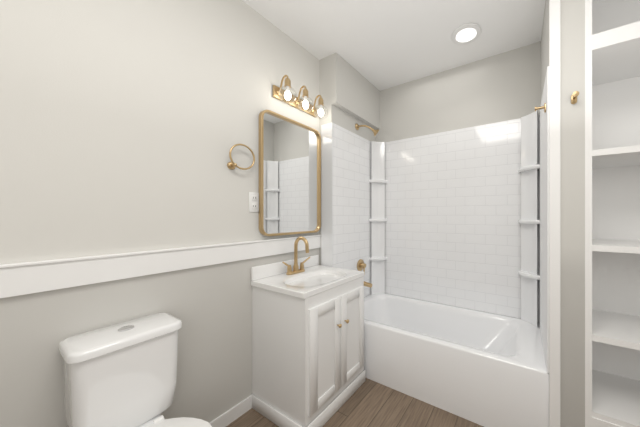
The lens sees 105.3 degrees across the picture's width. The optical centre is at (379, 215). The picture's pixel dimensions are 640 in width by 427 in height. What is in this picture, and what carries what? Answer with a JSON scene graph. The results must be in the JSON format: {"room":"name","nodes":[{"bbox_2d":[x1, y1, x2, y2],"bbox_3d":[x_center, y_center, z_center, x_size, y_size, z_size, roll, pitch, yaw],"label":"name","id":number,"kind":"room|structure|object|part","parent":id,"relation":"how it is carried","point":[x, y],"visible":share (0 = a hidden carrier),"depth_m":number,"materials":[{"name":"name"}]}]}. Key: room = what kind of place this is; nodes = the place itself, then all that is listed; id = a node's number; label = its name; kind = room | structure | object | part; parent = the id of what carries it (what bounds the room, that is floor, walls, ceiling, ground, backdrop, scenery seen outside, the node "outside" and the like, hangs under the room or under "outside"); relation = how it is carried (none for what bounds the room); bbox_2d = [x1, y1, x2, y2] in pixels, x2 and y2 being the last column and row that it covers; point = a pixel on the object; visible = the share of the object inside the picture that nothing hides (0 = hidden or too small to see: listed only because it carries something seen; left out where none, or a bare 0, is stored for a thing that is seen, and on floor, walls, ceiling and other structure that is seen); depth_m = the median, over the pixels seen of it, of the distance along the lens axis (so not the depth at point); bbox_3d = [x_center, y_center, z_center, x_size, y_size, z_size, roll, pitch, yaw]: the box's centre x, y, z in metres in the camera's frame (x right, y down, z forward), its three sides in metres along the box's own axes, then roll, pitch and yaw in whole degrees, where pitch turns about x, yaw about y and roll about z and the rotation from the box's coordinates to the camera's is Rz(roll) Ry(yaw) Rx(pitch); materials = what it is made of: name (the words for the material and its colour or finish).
{"room":"bathroom","nodes":[
{"label":"bathroom","id":0,"kind":"room"},
{"bbox_2d":[0,0,318,426],"bbox_3d":[-1.254,-0.058,1.010,0.100,2.658,2.660,0,0,31],"label":"wall","id":1,"kind":"structure","parent":0,"point":[126,126],"depth_m":1.12,"materials":[{"name":"paint"}]},
{"bbox_2d":[0,235,320,297],"bbox_3d":[-1.174,0.224,1.020,0.026,0.114,2.558,0,0,31],"label":"trim","id":2,"kind":"structure","parent":1,"relation":"attached to","point":[21,278],"depth_m":1.07,"materials":[{"name":"white paint"}]},
{"bbox_2d":[209,395,251,426],"bbox_3d":[-1.339,1.231,0.753,0.014,0.080,1.930,0,0,31],"label":"baseboard","id":3,"kind":"structure","parent":1,"relation":"attached to","point":[231,415],"depth_m":1.48,"materials":[{"name":"white paint"}]},
{"bbox_2d":[227,144,254,169],"bbox_3d":[-0.869,-0.367,1.505,0.056,0.164,0.161,0,0,31],"label":"towel ring","id":4,"kind":"object","parent":1,"relation":"attached to","point":[231,165],"visible":1,"depth_m":1.47,"materials":[{"name":"gold metal"}]},
{"bbox_2d":[249,192,258,211],"bbox_3d":[-0.839,-0.091,1.602,0.009,0.132,0.068,0,0,31],"label":"electrical outlet plate","id":5,"kind":"object","parent":1,"relation":"attached to","point":[253,201],"visible":1,"depth_m":1.60,"materials":[{"name":"white plastic"}]},
{"bbox_2d":[251,254,318,280],"bbox_3d":[-0.691,0.385,1.838,0.020,0.090,0.601,0,0,31],"label":"backsplash","id":6,"kind":"structure","parent":1,"relation":"attached to","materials":[{"name":"white stone"}]},
{"bbox_2d":[259,110,320,235],"bbox_3d":[-0.666,-0.298,1.866,0.034,0.882,0.562,0,0,31],"label":"mirror","id":7,"kind":"object","parent":1,"relation":"attached to","point":[289,176],"visible":1,"depth_m":1.82,"materials":[{"name":"gold mirror"}]},
{"bbox_2d":[273,75,327,118],"bbox_3d":[-0.590,-0.908,1.861,0.170,0.208,0.450,0,0,31],"label":"sconce","id":8,"kind":"object","parent":1,"relation":"attached to","point":[286,96],"visible":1,"depth_m":1.83,"materials":[{"name":"gold metal"}]},
{"bbox_3d":[-0.653,-0.864,1.706,0.120,0.120,0.120,0,0,31],"label":"globe","id":9,"kind":"part","parent":8,"relation":"part of","materials":[{"name":"clear glass"}]},
{"bbox_3d":[-0.569,-0.864,1.848,0.120,0.120,0.120,0,0,31],"label":"globe","id":10,"kind":"part","parent":8,"relation":"part of","materials":[{"name":"clear glass"}]},
{"bbox_3d":[-0.485,-0.864,1.990,0.120,0.120,0.120,0,0,31],"label":"globe","id":11,"kind":"part","parent":8,"relation":"part of","materials":[{"name":"clear glass"}]},
{"bbox_2d":[319,55,375,264],"bbox_3d":[-0.304,-0.058,2.474,0.242,2.658,0.827,0,0,31],"label":"wall","id":12,"kind":"structure","parent":0,"point":[340,117],"depth_m":2.12,"materials":[{"name":"paint"}]},
{"bbox_2d":[355,123,378,135],"bbox_3d":[-0.116,-0.850,2.367,0.237,0.131,0.074,0,0,7],"label":"shower head","id":13,"kind":"object","parent":12,"relation":"attached to","point":[357,126],"visible":1,"depth_m":2.34},
{"bbox_2d":[226,378,483,426],"bbox_3d":[0.134,1.301,0.900,3.000,0.060,3.886,0,0,31],"label":"floor","id":14,"kind":"structure","parent":0,"point":[369,403],"depth_m":1.53,"materials":[{"name":"brown wood"}]},
{"bbox_2d":[59,313,211,426],"bbox_3d":[-0.856,0.869,0.881,0.700,0.804,0.374,0,0,31],"label":"toilet","id":15,"kind":"object","parent":14,"relation":"on","point":[123,374],"visible":1,"depth_m":0.94,"materials":[{"name":"white ceramic"}]},
{"bbox_2d":[251,236,364,426],"bbox_3d":[-0.462,0.712,1.702,0.553,1.118,0.601,0,0,31],"label":"bathroom vanity","id":16,"kind":"object","parent":14,"relation":"on","point":[307,341],"visible":1,"depth_m":1.50,"materials":[{"name":"white paint"}]},
{"bbox_2d":[282,236,310,275],"bbox_3d":[-0.581,0.291,1.773,0.162,0.277,0.258,0,0,31],"label":"faucet","id":17,"kind":"object","parent":16,"relation":"on","point":[296,271],"depth_m":1.79,"materials":[{"name":"gold metal"}]},
{"bbox_2d":[321,66,548,426],"bbox_3d":[0.385,0.236,2.002,1.648,2.070,0.732,0,0,31],"label":"tub","id":18,"kind":"object","parent":14,"relation":"on","point":[458,220],"visible":0.92,"depth_m":2.08,"materials":[{"name":"white plastic"}]},
{"bbox_2d":[357,259,365,274],"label":"tub valve","id":19,"kind":"object","parent":18,"relation":"attached to","point":[361,265],"depth_m":2.37,"materials":[{"name":"gold metal"}]},
{"bbox_2d":[364,281,371,287],"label":"tub spout","id":20,"kind":"object","parent":18,"relation":"attached to","point":[366,284],"depth_m":2.34,"materials":[{"name":"gold metal"}]},
{"bbox_2d":[535,103,545,112],"bbox_3d":[0.923,-0.614,1.371,0.053,0.052,0.027,0,0,31],"label":"rod bracket","id":21,"kind":"object","parent":18,"relation":"attached to","point":[541,107],"depth_m":1.36,"materials":[{"name":"gold metal"}]},
{"bbox_2d":[585,0,639,426],"bbox_3d":[1.406,-0.058,1.241,0.599,2.658,0.450,0,0,31],"label":"built-in shelf","id":22,"kind":"object","parent":14,"relation":"on","point":[612,213],"visible":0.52,"depth_m":1.42,"materials":[{"name":"white paint"}]},
{"bbox_2d":[331,53,379,129],"bbox_3d":[-0.202,-1.175,2.355,0.055,0.423,0.727,0,0,31],"label":"soffit","id":23,"kind":"structure","parent":0,"point":[355,93],"depth_m":2.25,"materials":[{"name":"paint"}]},
{"bbox_2d":[242,0,544,90],"bbox_3d":[0.134,-1.427,0.900,3.000,0.080,3.886,0,0,31],"label":"ceiling","id":24,"kind":"structure","parent":0,"point":[379,45],"depth_m":1.78,"materials":[{"name":"white paint"}]},
{"bbox_2d":[451,23,480,44],"bbox_3d":[0.662,-1.380,1.823,0.216,0.012,0.216,0,0,31],"label":"recessed light","id":25,"kind":"object","parent":24,"relation":"in","point":[465,34],"visible":1,"depth_m":1.81,"materials":[{"name":"white paint"}]},
{"bbox_2d":[376,41,540,318],"bbox_3d":[0.711,-0.058,2.294,1.688,2.658,0.100,0,0,31],"label":"wall","id":26,"kind":"structure","parent":0,"point":[504,86],"depth_m":2.19,"materials":[{"name":"paint"}]},
{"bbox_2d":[541,0,584,426],"bbox_3d":[1.158,-0.058,1.549,0.141,2.658,0.727,0,0,31],"label":"wall","id":27,"kind":"structure","parent":0,"point":[572,224],"depth_m":1.23,"materials":[{"name":"paint"}]},
{"bbox_2d":[549,0,559,426],"bbox_3d":[0.923,-0.058,1.257,0.046,2.658,0.013,0,0,31],"label":"trim","id":28,"kind":"structure","parent":27,"relation":"attached to","point":[554,213],"depth_m":1.25,"materials":[{"name":"white paint"}]},
{"bbox_2d":[571,91,578,103],"bbox_3d":[0.982,-0.597,1.199,0.027,0.052,0.053,0,0,31],"label":"robe hook","id":29,"kind":"object","parent":27,"relation":"attached to","point":[575,94],"visible":1,"depth_m":1.21,"materials":[{"name":"gold metal"}]}
]}

